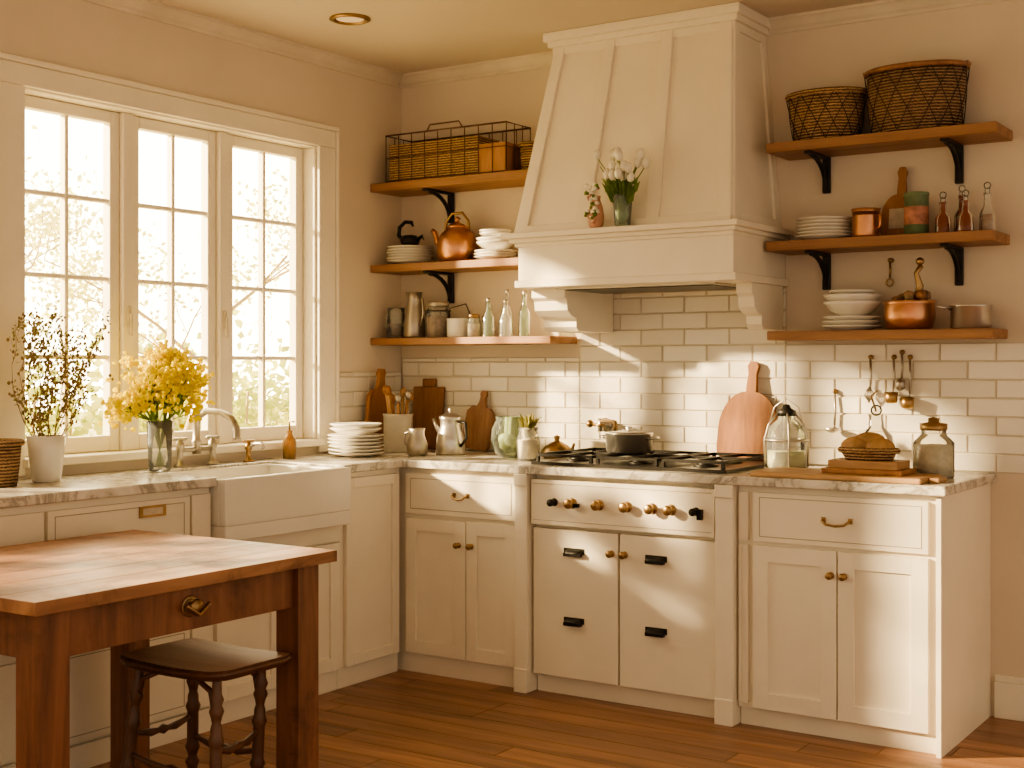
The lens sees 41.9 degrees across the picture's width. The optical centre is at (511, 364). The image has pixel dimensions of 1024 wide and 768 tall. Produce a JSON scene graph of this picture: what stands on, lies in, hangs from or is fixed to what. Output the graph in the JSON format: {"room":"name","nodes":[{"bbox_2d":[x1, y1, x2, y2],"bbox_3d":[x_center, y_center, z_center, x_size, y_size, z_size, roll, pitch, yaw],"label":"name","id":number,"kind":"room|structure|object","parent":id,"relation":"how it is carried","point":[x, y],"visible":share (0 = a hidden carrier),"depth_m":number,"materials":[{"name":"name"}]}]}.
{"room":"kitchen","nodes":[
{"label":"kitchen","id":0,"kind":"room"},
{"bbox_2d":[0,0,400,478],"bbox_3d":[-2.677,-0.012,3.759,0.160,2.910,7.400,0,0,34],"label":"wall","id":1,"kind":"structure","parent":0,"point":[77,34],"depth_m":6.08,"materials":[{"name":"paint"}]},
{"bbox_2d":[0,52,338,475],"bbox_3d":[-1.408,-0.360,5.624,0.210,1.536,1.864,0,0,34],"label":"window","id":2,"kind":"structure","parent":1,"relation":"in","point":[125,108],"depth_m":5.63,"materials":[{"name":"paint"}]},
{"bbox_2d":[82,0,402,86],"bbox_3d":[-2.603,-1.436,3.680,0.050,0.062,7.350,0,0,34],"label":"trim","id":3,"kind":"structure","parent":1,"relation":"attached to","point":[149,9],"depth_m":5.85,"materials":[{"name":"paint"}]},
{"bbox_2d":[153,0,880,73],"bbox_3d":[-0.051,-1.517,2.111,6.360,0.100,7.560,0,0,34],"label":"ceiling","id":4,"kind":"structure","parent":0,"point":[401,36],"depth_m":5.66,"materials":[{"name":"paint"}]},
{"bbox_2d":[329,13,370,24],"bbox_3d":[-0.686,-1.461,5.654,0.176,0.012,0.176,0,0,34],"label":"recessed light","id":5,"kind":"object","parent":4,"relation":"in","point":[342,18],"visible":1,"depth_m":5.65,"materials":[{"name":"gold metal"}]},
{"bbox_2d":[90,669,1023,767],"bbox_3d":[-0.055,1.403,1.959,6.200,0.080,7.498,0,0,34],"label":"floor","id":6,"kind":"structure","parent":0,"point":[400,718],"depth_m":4.89,"materials":[{"name":"brown wood"}]},
{"bbox_2d":[0,487,210,767],"bbox_3d":[-1.668,0.908,4.609,0.575,0.910,1.232,0,0,34],"label":"base cabinet","id":7,"kind":"object","parent":6,"relation":"on","point":[183,512],"visible":0.25,"depth_m":4.55,"materials":[{"name":"paint"}]},
{"bbox_2d":[0,449,995,508],"bbox_3d":[-0.189,0.435,4.710,2.928,0.035,3.058,0,0,34],"label":"countertop","id":8,"kind":"structure","parent":7,"relation":"on","point":[86,486],"depth_m":5.05,"materials":[{"name":"white stone"}]},
{"bbox_2d":[0,438,24,487],"bbox_3d":[-1.780,0.338,4.604,0.192,0.161,0.192,0,0,34],"label":"woven basket","id":9,"kind":"object","parent":8,"relation":"on","point":[10,448],"visible":1,"depth_m":4.56,"materials":[{"name":"wicker"}]},
{"bbox_2d":[6,296,113,482],"bbox_3d":[-1.635,0.085,4.787,0.318,0.667,0.479,0,0,34],"label":"arrangement","id":10,"kind":"object","parent":8,"relation":"on","point":[45,452],"visible":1,"depth_m":4.75,"materials":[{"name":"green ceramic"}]},
{"bbox_2d":[98,335,215,471],"bbox_3d":[-1.373,0.150,5.210,0.504,0.536,0.323,0,0,-30],"label":"flower vase","id":11,"kind":"object","parent":8,"relation":"on","point":[160,389],"visible":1,"depth_m":5.18,"materials":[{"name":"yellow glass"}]},
{"bbox_2d":[173,401,241,467],"bbox_3d":[-1.225,0.276,5.484,0.270,0.285,0.250,0,0,34],"label":"bridge faucet","id":12,"kind":"object","parent":8,"relation":"on","point":[196,448],"visible":0.84,"depth_m":5.50,"materials":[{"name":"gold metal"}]},
{"bbox_2d":[243,439,264,461],"bbox_3d":[-1.108,0.370,5.755,0.118,0.095,0.060,0,0,34],"label":"water tap","id":13,"kind":"object","parent":8,"relation":"on","point":[248,446],"visible":1,"depth_m":5.76,"materials":[{"name":"gold metal"}]},
{"bbox_2d":[158,463,350,539],"bbox_3d":[-1.062,0.543,5.388,0.473,0.236,0.716,0,0,34],"label":"farmhouse sink","id":14,"kind":"object","parent":8,"relation":"in","point":[258,500],"visible":0.78,"depth_m":5.25,"materials":[{"name":"white ceramic"}]},
{"bbox_2d":[283,421,295,458],"bbox_3d":[-0.994,0.334,5.967,0.060,0.169,0.060,0,0,34],"label":"soap dispenser","id":15,"kind":"object","parent":8,"relation":"on","point":[289,442],"visible":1,"depth_m":5.94,"materials":[{"name":"orange glass"}]},
{"bbox_2d":[327,422,383,456],"bbox_3d":[-0.714,0.342,6.117,0.261,0.152,0.261,0,0,34],"label":"plate stack","id":16,"kind":"object","parent":8,"relation":"on","point":[351,439],"visible":1,"depth_m":6.04,"materials":[{"name":"white ceramic"}]},
{"bbox_2d":[365,369,392,447],"bbox_3d":[-0.652,0.217,6.556,0.048,0.400,0.180,0,0,34],"label":"cutting board","id":17,"kind":"object","parent":8,"relation":"on","point":[376,406],"visible":0.47,"depth_m":6.53,"materials":[{"name":"brown wood"}]},
{"bbox_2d":[382,385,413,452],"bbox_3d":[-0.546,0.257,6.414,0.151,0.322,0.149,0,0,34],"label":"utensil crock","id":18,"kind":"object","parent":8,"relation":"on","point":[395,425],"visible":0.96,"depth_m":6.36,"materials":[{"name":"ceramic"}]},
{"bbox_2d":[404,428,427,455],"bbox_3d":[-0.441,0.355,6.191,0.100,0.125,0.108,0,0,-16],"label":"milk jug","id":19,"kind":"object","parent":8,"relation":"on","point":[416,445],"visible":1,"depth_m":6.15,"materials":[{"name":"grey metal"}]},
{"bbox_2d":[412,379,444,448],"bbox_3d":[-0.418,0.242,6.653,0.190,0.349,0.049,0,0,34],"label":"cutting board","id":20,"kind":"object","parent":8,"relation":"on","point":[428,400],"visible":0.71,"depth_m":6.64,"materials":[{"name":"brown wood"}]},
{"bbox_2d":[432,407,467,454],"bbox_3d":[-0.291,0.308,6.245,0.154,0.220,0.166,0,0,-8],"label":"coffee pot","id":21,"kind":"object","parent":8,"relation":"on","point":[451,440],"visible":1,"depth_m":6.20,"materials":[{"name":"metal"}]},
{"bbox_2d":[463,390,494,451],"bbox_3d":[-0.160,0.270,6.473,0.179,0.296,0.049,0,0,34],"label":"cutting board","id":22,"kind":"object","parent":8,"relation":"on","point":[480,419],"visible":0.81,"depth_m":6.46,"materials":[{"name":"brown wood"}]},
{"bbox_2d":[491,416,535,457],"bbox_3d":[0.009,0.326,6.057,0.210,0.185,0.209,0,0,34],"label":"glass pitcher","id":23,"kind":"object","parent":8,"relation":"on","point":[507,440],"visible":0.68,"depth_m":6.02,"materials":[{"name":"glass"}]},
{"bbox_2d":[516,412,541,460],"bbox_3d":[0.074,0.312,5.838,0.114,0.212,0.104,0,0,-38],"label":"jar","id":24,"kind":"object","parent":8,"relation":"on","point":[527,448],"visible":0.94,"depth_m":5.82,"materials":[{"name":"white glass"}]},
{"bbox_2d":[541,435,574,458],"bbox_3d":[0.201,0.365,5.977,0.143,0.105,0.143,0,0,-11],"label":"sugar pot","id":25,"kind":"object","parent":8,"relation":"on","point":[556,445],"visible":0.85,"depth_m":5.93,"materials":[{"name":"gold metal"}]},
{"bbox_2d":[716,361,778,460],"bbox_3d":[1.007,0.201,5.691,0.274,0.434,0.067,0,0,34],"label":"cutting board","id":26,"kind":"object","parent":8,"relation":"on","point":[744,420],"visible":0.76,"depth_m":5.68,"materials":[{"name":"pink wood"}]},
{"bbox_2d":[764,398,808,468],"bbox_3d":[1.095,0.274,5.335,0.180,0.288,0.180,0,0,34],"label":"glass lantern","id":27,"kind":"object","parent":8,"relation":"on","point":[772,458],"visible":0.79,"depth_m":5.32,"materials":[{"name":"glass"}]},
{"bbox_2d":[750,467,946,484],"bbox_3d":[1.247,0.408,4.931,0.680,0.020,0.265,0,0,34],"label":"serving board","id":28,"kind":"object","parent":8,"relation":"on","point":[776,472],"visible":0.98,"depth_m":4.83,"materials":[{"name":"brown wood"}]},
{"bbox_2d":[821,457,916,475],"bbox_3d":[1.315,0.373,4.925,0.300,0.048,0.180,0,0,34],"label":"wooden boards","id":29,"kind":"object","parent":28,"relation":"on","point":[841,465],"visible":1,"depth_m":4.86,"materials":[{"name":"brown wood"}]},
{"bbox_2d":[838,432,900,460],"bbox_3d":[1.315,0.298,4.925,0.232,0.102,0.154,0,0,34],"label":"bread basket","id":30,"kind":"object","parent":29,"relation":"on","point":[866,446],"visible":1,"depth_m":4.88,"materials":[{"name":"food"}]},
{"bbox_2d":[913,417,954,477],"bbox_3d":[1.569,0.305,4.973,0.150,0.225,0.150,0,0,34],"label":"glass storage jar","id":31,"kind":"object","parent":8,"relation":"on","point":[927,458],"visible":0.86,"depth_m":4.93,"materials":[{"name":"clear glass"}]},
{"bbox_2d":[0,530,336,767],"bbox_3d":[-1.213,0.963,3.867,0.918,0.800,1.080,0,0,34],"label":"work table","id":32,"kind":"object","parent":6,"relation":"on","point":[60,599],"visible":1,"depth_m":3.73,"materials":[{"name":"brown wood"}]},
{"bbox_2d":[119,638,291,767],"bbox_3d":[-0.906,1.110,3.958,0.448,0.509,0.328,0,0,34],"label":"wooden stool","id":33,"kind":"object","parent":6,"relation":"on","point":[196,660],"visible":1,"depth_m":3.94,"materials":[{"name":"brown wood"}]},
{"bbox_2d":[207,525,340,724],"bbox_3d":[-1.124,1.013,5.429,0.575,0.700,0.729,0,0,34],"label":"base cabinet","id":34,"kind":"object","parent":6,"relation":"on","point":[257,631],"visible":0.15,"depth_m":5.30,"materials":[{"name":"paint"}]},
{"bbox_2d":[337,468,398,688],"bbox_3d":[-0.822,0.908,5.913,0.543,0.910,0.406,0,0,34],"label":"base cabinet","id":35,"kind":"object","parent":6,"relation":"on","point":[369,545],"visible":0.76,"depth_m":5.76,"materials":[{"name":"paint"}]},
{"bbox_2d":[398,467,515,687],"bbox_3d":[-0.279,0.908,6.183,1.148,0.910,0.705,0,0,34],"label":"base cabinet","id":36,"kind":"object","parent":6,"relation":"on","point":[457,527],"visible":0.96,"depth_m":5.78,"materials":[{"name":"paint"}]},
{"bbox_2d":[514,474,537,693],"bbox_3d":[0.219,0.908,5.835,0.064,0.910,0.677,0,0,34],"label":"pilaster","id":37,"kind":"object","parent":6,"relation":"on","point":[525,679],"visible":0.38,"depth_m":5.56,"materials":[{"name":"paint"}]},
{"bbox_2d":[531,447,763,717],"bbox_3d":[0.590,0.868,5.577,0.890,0.991,0.698,0,0,34],"label":"range","id":38,"kind":"object","parent":6,"relation":"on","point":[624,569],"visible":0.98,"depth_m":5.33,"materials":[{"name":"paint"}]},
{"bbox_2d":[599,427,659,453],"bbox_3d":[0.499,0.317,5.684,0.208,0.110,0.238,0,0,-17],"label":"cooking pot","id":39,"kind":"object","parent":38,"relation":"on","point":[628,441],"visible":1,"depth_m":5.60,"materials":[{"name":"metal"}]},
{"bbox_2d":[714,484,740,726],"bbox_3d":[0.985,0.908,5.327,0.076,0.910,0.677,0,0,34],"label":"pilaster","id":40,"kind":"object","parent":6,"relation":"on","point":[727,710],"visible":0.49,"depth_m":5.05,"materials":[{"name":"paint"}]},
{"bbox_2d":[739,483,990,758],"bbox_3d":[1.345,0.908,5.104,0.765,0.910,0.705,0,0,34],"label":"base cabinet","id":41,"kind":"object","parent":6,"relation":"on","point":[865,617],"visible":0.98,"depth_m":4.83,"materials":[{"name":"paint"}]},
{"bbox_2d":[401,0,1023,715],"bbox_3d":[1.997,-0.012,5.192,6.360,2.910,0.160,0,0,34],"label":"wall","id":42,"kind":"structure","parent":0,"point":[990,36],"depth_m":5.46,"materials":[{"name":"paint"}]},
{"bbox_2d":[371,257,518,302],"bbox_3d":[-0.263,-0.399,6.447,0.883,0.187,0.249,0,0,34],"label":"wall shelf","id":43,"kind":"object","parent":42,"relation":"attached to","point":[435,269],"visible":0.91,"depth_m":6.43,"materials":[{"name":"brown wood"}]},
{"bbox_2d":[386,245,433,263],"bbox_3d":[-0.504,-0.537,6.605,0.239,0.091,0.240,0,0,34],"label":"plate stack","id":44,"kind":"object","parent":43,"relation":"on","point":[398,254],"visible":0.9,"depth_m":6.52,"materials":[{"name":"white ceramic"}]},
{"bbox_2d":[397,220,423,244],"bbox_3d":[-0.502,-0.650,6.605,0.142,0.134,0.100,0,0,0],"label":"ornament","id":45,"kind":"object","parent":44,"relation":"on","point":[406,239],"visible":0.9,"depth_m":6.57,"materials":[{"name":"black metal"}]},
{"bbox_2d":[431,211,477,261],"bbox_3d":[-0.270,-0.615,6.457,0.199,0.246,0.231,0,0,-22],"label":"copper kettle","id":46,"kind":"object","parent":43,"relation":"on","point":[457,242],"visible":0.91,"depth_m":6.37,"materials":[{"name":"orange metal"}]},
{"bbox_2d":[474,229,516,258],"bbox_3d":[-0.078,-0.565,6.325,0.212,0.146,0.212,0,0,34],"label":"bowls","id":47,"kind":"object","parent":43,"relation":"on","point":[494,247],"visible":0.91,"depth_m":6.25,"materials":[{"name":"white ceramic"}]},
{"bbox_2d":[371,169,527,222],"bbox_3d":[-0.244,-0.797,6.435,0.928,0.190,0.249,0,0,34],"label":"wall shelf","id":48,"kind":"object","parent":42,"relation":"attached to","point":[448,186],"visible":0.88,"depth_m":6.41,"materials":[{"name":"brown wood"}]},
{"bbox_2d":[385,120,530,182],"bbox_3d":[-0.265,-1.024,6.440,0.715,0.264,0.214,0,0,34],"label":"wire basket","id":49,"kind":"object","parent":48,"relation":"on","point":[469,154],"visible":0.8,"depth_m":6.35,"materials":[{"name":"metal"}]},
{"bbox_2d":[518,141,533,169],"bbox_3d":[0.092,-0.963,6.218,0.128,0.141,0.146,0,0,34],"label":"wicker basket","id":50,"kind":"object","parent":48,"relation":"on","point":[526,147],"visible":0.38,"depth_m":6.17,"materials":[{"name":"brown wicker"}]},
{"bbox_2d":[371,336,576,345],"bbox_3d":[-0.198,-0.115,6.396,1.048,0.035,0.236,0,0,34],"label":"wall shelf","id":51,"kind":"object","parent":42,"relation":"attached to","point":[495,340],"visible":1,"depth_m":6.26,"materials":[{"name":"brown wood"}]},
{"bbox_2d":[385,308,404,337],"bbox_3d":[-0.584,-0.207,6.622,0.118,0.150,0.100,0,0,-21],"label":"glass pitcher","id":52,"kind":"object","parent":51,"relation":"on","point":[392,330],"visible":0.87,"depth_m":6.59,"materials":[{"name":"glass"}]},
{"bbox_2d":[403,292,425,337],"bbox_3d":[-0.477,-0.247,6.561,0.115,0.230,0.110,0,0,7],"label":"jug","id":53,"kind":"object","parent":51,"relation":"on","point":[414,321],"visible":0.97,"depth_m":6.52,"materials":[{"name":"silver metal"}]},
{"bbox_2d":[425,301,450,336],"bbox_3d":[-0.358,-0.221,6.481,0.130,0.178,0.130,0,0,34],"label":"storage jar","id":54,"kind":"object","parent":51,"relation":"on","point":[436,326],"visible":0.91,"depth_m":6.43,"materials":[{"name":"clear glass"}]},
{"bbox_2d":[447,304,474,336],"bbox_3d":[-0.246,-0.213,6.406,0.138,0.162,0.138,0,0,34],"label":"canister","id":55,"kind":"object","parent":51,"relation":"on","point":[456,327],"visible":0.84,"depth_m":6.35,"materials":[{"name":"ceramic"}]},
{"bbox_2d":[467,314,480,336],"bbox_3d":[-0.180,-0.187,6.315,0.064,0.110,0.064,0,0,34],"label":"spice jar","id":56,"kind":"object","parent":51,"relation":"on","point":[473,329],"visible":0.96,"depth_m":6.29,"materials":[{"name":"clear glass"}]},
{"bbox_2d":[482,298,494,336],"bbox_3d":[-0.111,-0.224,6.293,0.063,0.184,0.063,0,0,34],"label":"glass bottle","id":57,"kind":"object","parent":51,"relation":"on","point":[488,300],"visible":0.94,"depth_m":6.28,"materials":[{"name":"clear glass"}]},
{"bbox_2d":[499,299,512,335],"bbox_3d":[-0.029,-0.218,6.226,0.067,0.173,0.067,0,0,34],"label":"glass bottle","id":58,"kind":"object","parent":51,"relation":"on","point":[505,302],"visible":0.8,"depth_m":6.21,"materials":[{"name":"clear glass"}]},
{"bbox_2d":[501,289,512,335],"bbox_3d":[-0.022,-0.245,6.318,0.059,0.227,0.059,0,0,34],"label":"glass bottle","id":59,"kind":"object","parent":51,"relation":"on","point":[507,293],"visible":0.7,"depth_m":6.31,"materials":[{"name":"clear glass"}]},
{"bbox_2d":[518,290,530,335],"bbox_3d":[0.058,-0.240,6.240,0.059,0.216,0.059,0,0,34],"label":"glass bottle","id":60,"kind":"object","parent":51,"relation":"on","point":[524,294],"visible":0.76,"depth_m":6.23,"materials":[{"name":"clear glass"}]},
{"bbox_2d":[501,2,793,332],"bbox_3d":[0.570,-0.806,5.693,1.100,1.319,0.584,0,0,34],"label":"range hood","id":61,"kind":"object","parent":42,"relation":"attached to","point":[690,89],"visible":0.99,"depth_m":5.55,"materials":[{"name":"paint"}]},
{"bbox_2d":[584,182,603,227],"bbox_3d":[0.343,-0.662,5.547,0.075,0.192,0.078,0,0,34],"label":"vase","id":62,"kind":"object","parent":61,"relation":"on","point":[595,214],"visible":0.99,"depth_m":5.52,"materials":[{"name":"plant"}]},
{"bbox_2d":[593,147,648,225],"bbox_3d":[0.450,-0.728,5.457,0.243,0.324,0.125,0,0,34],"label":"tulip vase","id":63,"kind":"object","parent":61,"relation":"on","point":[620,191],"visible":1,"depth_m":5.44,"materials":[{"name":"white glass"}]},
{"bbox_2d":[339,288,1023,473],"bbox_3d":[0.926,0.045,5.513,3.900,0.744,0.490,0,0,34],"label":"tile backsplash","id":64,"kind":"structure","parent":42,"relation":"attached to","point":[669,367],"depth_m":5.82,"materials":[{"name":"tile"}]},
{"bbox_2d":[586,418,616,431],"bbox_3d":[0.434,0.273,6.051,0.097,0.063,0.210,0,0,-37],"label":"pot filler faucet","id":65,"kind":"object","parent":64,"relation":"attached to","point":[604,424],"visible":0.99,"depth_m":6.07,"materials":[{"name":"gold metal"}]},
{"bbox_2d":[824,389,838,432],"bbox_3d":[1.315,0.189,5.485,0.064,0.182,0.078,0,0,34],"label":"ladle","id":66,"kind":"object","parent":64,"relation":"hanging from","point":[831,430],"visible":1,"depth_m":5.50,"materials":[{"name":"gold metal"}]},
{"bbox_2d":[863,355,873,402],"bbox_3d":[1.450,0.056,5.418,0.047,0.196,0.042,0,0,34],"label":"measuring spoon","id":67,"kind":"object","parent":64,"relation":"hanging from","point":[868,391],"visible":0.98,"depth_m":5.42,"materials":[{"name":"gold metal"}]},
{"bbox_2d":[884,355,897,402],"bbox_3d":[1.521,0.056,5.353,0.056,0.195,0.072,0,0,34],"label":"measuring cup","id":68,"kind":"object","parent":64,"relation":"hanging from","point":[890,397],"visible":1,"depth_m":5.33,"materials":[{"name":"gold metal"}]},
{"bbox_2d":[896,350,904,390],"bbox_3d":[1.555,0.021,5.344,0.037,0.166,0.049,0,0,34],"label":"spoon","id":69,"kind":"object","parent":64,"relation":"hanging from","point":[900,383],"visible":1,"depth_m":5.33,"materials":[{"name":"gold metal"}]},
{"bbox_2d":[900,355,914,408],"bbox_3d":[1.575,0.066,5.317,0.056,0.215,0.072,0,0,34],"label":"measuring cup","id":70,"kind":"object","parent":64,"relation":"hanging from","point":[906,402],"visible":1,"depth_m":5.30,"materials":[{"name":"gold metal"}]},
{"bbox_2d":[398,0,1008,88],"bbox_3d":[2.006,-1.436,5.061,6.200,0.062,0.050,0,0,34],"label":"trim","id":71,"kind":"structure","parent":42,"relation":"attached to","point":[876,10],"depth_m":5.59,"materials":[{"name":"paint"}]},
{"bbox_2d":[767,328,1007,340],"bbox_3d":[1.472,-0.118,5.287,0.890,0.037,0.236,0,0,34],"label":"wall shelf","id":72,"kind":"object","parent":42,"relation":"attached to","point":[960,333],"visible":1,"depth_m":5.17,"materials":[{"name":"brown wood"}]},
{"bbox_2d":[822,289,881,329],"bbox_3d":[1.365,-0.218,5.362,0.237,0.162,0.238,0,0,34],"label":"bowls","id":73,"kind":"object","parent":72,"relation":"on","point":[851,305],"visible":0.98,"depth_m":5.28,"materials":[{"name":"white ceramic"}]},
{"bbox_2d":[882,257,936,329],"bbox_3d":[1.552,-0.278,5.218,0.206,0.281,0.206,0,0,34],"label":"copper pot","id":74,"kind":"object","parent":72,"relation":"on","point":[909,309],"visible":0.98,"depth_m":5.15,"materials":[{"name":"orange metal"}]},
{"bbox_2d":[937,304,992,328],"bbox_3d":[1.733,-0.182,5.089,0.185,0.091,0.173,0,0,34],"label":"saucepan","id":75,"kind":"object","parent":72,"relation":"on","point":[973,315],"visible":0.88,"depth_m":5.03,"materials":[{"name":"metal"}]},
{"bbox_2d":[766,229,1009,289],"bbox_3d":[1.475,-0.407,5.292,0.900,0.190,0.249,0,0,34],"label":"wall shelf","id":76,"kind":"object","parent":42,"relation":"attached to","point":[956,240],"visible":1,"depth_m":5.23,"materials":[{"name":"brown wood"}]},
{"bbox_2d":[795,216,851,239],"bbox_3d":[1.270,-0.547,5.425,0.239,0.091,0.238,0,0,34],"label":"plate stack","id":77,"kind":"object","parent":76,"relation":"on","point":[814,227],"visible":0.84,"depth_m":5.34,"materials":[{"name":"white ceramic"}]},
{"bbox_2d":[851,207,881,236],"bbox_3d":[1.401,-0.559,5.286,0.118,0.115,0.119,0,0,14],"label":"copper mug","id":78,"kind":"object","parent":76,"relation":"on","point":[867,221],"visible":0.9,"depth_m":5.24,"materials":[{"name":"orange metal"}]},
{"bbox_2d":[880,167,907,234],"bbox_3d":[1.555,-0.647,5.330,0.160,0.289,0.056,0,0,34],"label":"cutting board","id":79,"kind":"object","parent":76,"relation":"on","point":[892,212],"visible":0.5,"depth_m":5.33,"materials":[{"name":"brown wood"}]},
{"bbox_2d":[903,191,928,233],"bbox_3d":[1.567,-0.586,5.178,0.096,0.168,0.096,0,0,34],"label":"tin","id":80,"kind":"object","parent":76,"relation":"on","point":[916,203],"visible":0.94,"depth_m":5.14,"materials":[{"name":"green metal"}]},
{"bbox_2d":[935,191,950,232],"bbox_3d":[1.649,-0.583,5.111,0.061,0.162,0.060,0,0,34],"label":"cruet bottle","id":81,"kind":"object","parent":76,"relation":"on","point":[943,220],"visible":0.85,"depth_m":5.09,"materials":[{"name":"red glass"}]},
{"bbox_2d":[954,185,965,230],"bbox_3d":[1.735,-0.598,5.150,0.061,0.192,0.060,0,0,34],"label":"cruet bottle","id":82,"kind":"object","parent":76,"relation":"on","point":[960,197],"visible":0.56,"depth_m":5.14,"materials":[{"name":"red glass"}]},
{"bbox_2d":[957,190,973,230],"bbox_3d":[1.716,-0.583,5.055,0.061,0.162,0.060,0,0,34],"label":"cruet bottle","id":83,"kind":"object","parent":76,"relation":"on","point":[965,219],"visible":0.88,"depth_m":5.04,"materials":[{"name":"red glass"}]},
{"bbox_2d":[979,182,995,229],"bbox_3d":[1.800,-0.598,5.059,0.061,0.192,0.060,0,0,34],"label":"cruet bottle","id":84,"kind":"object","parent":76,"relation":"on","point":[986,221],"visible":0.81,"depth_m":5.04,"materials":[{"name":"clear glass"}]},
{"bbox_2d":[766,121,1012,193],"bbox_3d":[1.479,-0.807,5.290,0.910,0.190,0.249,0,0,34],"label":"wall shelf","id":85,"kind":"object","parent":42,"relation":"attached to","point":[953,137],"visible":1,"depth_m":5.23,"materials":[{"name":"brown wood"}]},
{"bbox_2d":[785,86,866,140],"bbox_3d":[1.274,-1.002,5.415,0.342,0.201,0.246,0,0,34],"label":"wicker basket","id":86,"kind":"object","parent":85,"relation":"on","point":[824,112],"visible":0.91,"depth_m":5.32,"materials":[{"name":"brown wicker"}]},
{"bbox_2d":[863,59,971,132],"bbox_3d":[1.575,-1.031,5.208,0.412,0.258,0.266,0,0,34],"label":"wicker basket","id":87,"kind":"object","parent":85,"relation":"on","point":[923,93],"visible":0.9,"depth_m":5.10,"materials":[{"name":"brown wicker"}]},
{"bbox_2d":[885,258,893,286],"bbox_3d":[1.526,-0.373,5.387,0.035,0.118,0.036,0,0,34],"label":"bottle opener","id":88,"kind":"object","parent":42,"relation":"hanging from","point":[890,260],"visible":1,"depth_m":5.37,"materials":[{"name":"gold metal"}]},
{"bbox_2d":[994,674,1023,721],"bbox_3d":[3.232,1.280,4.264,3.275,0.165,0.020,0,0,34],"label":"baseboard","id":89,"kind":"structure","parent":42,"relation":"attached to","point":[1008,690],"depth_m":5.13,"materials":[{"name":"paint"}]},
{"label":"outside","id":90,"kind":"structure","parent":0,"visible":0},
{"bbox_2d":[26,407,286,435],"bbox_3d":[-14.662,1.913,22.168,39.500,0.100,70.000,0,0,34],"label":"lawn","id":91,"kind":"structure","parent":90,"point":[91,431],"depth_m":42.92,"materials":[{"name":"green plant"}]},
{"bbox_2d":[25,125,146,306],"bbox_3d":[-5.871,-0.468,14.321,3.767,4.679,4.961,0,0,-6],"label":"tree","id":92,"kind":"object","parent":91,"relation":"on","point":[31,206],"visible":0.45,"depth_m":14.46,"materials":[{"name":"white plant"}]},
{"bbox_2d":[25,167,288,430],"bbox_3d":[-5.076,-0.683,21.483,6.420,5.107,3.122,0,0,-24],"label":"tree","id":93,"kind":"object","parent":91,"relation":"on","point":[71,292],"visible":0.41,"depth_m":21.01,"materials":[{"name":"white plant"}]},
{"bbox_2d":[25,278,288,438],"bbox_3d":[-6.075,-0.022,29.267,5.975,4.050,25.082,0,0,36],"label":"hedge","id":94,"kind":"object","parent":91,"relation":"on","point":[273,406],"visible":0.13,"depth_m":28.02,"materials":[{"name":"green plant"}]}
]}

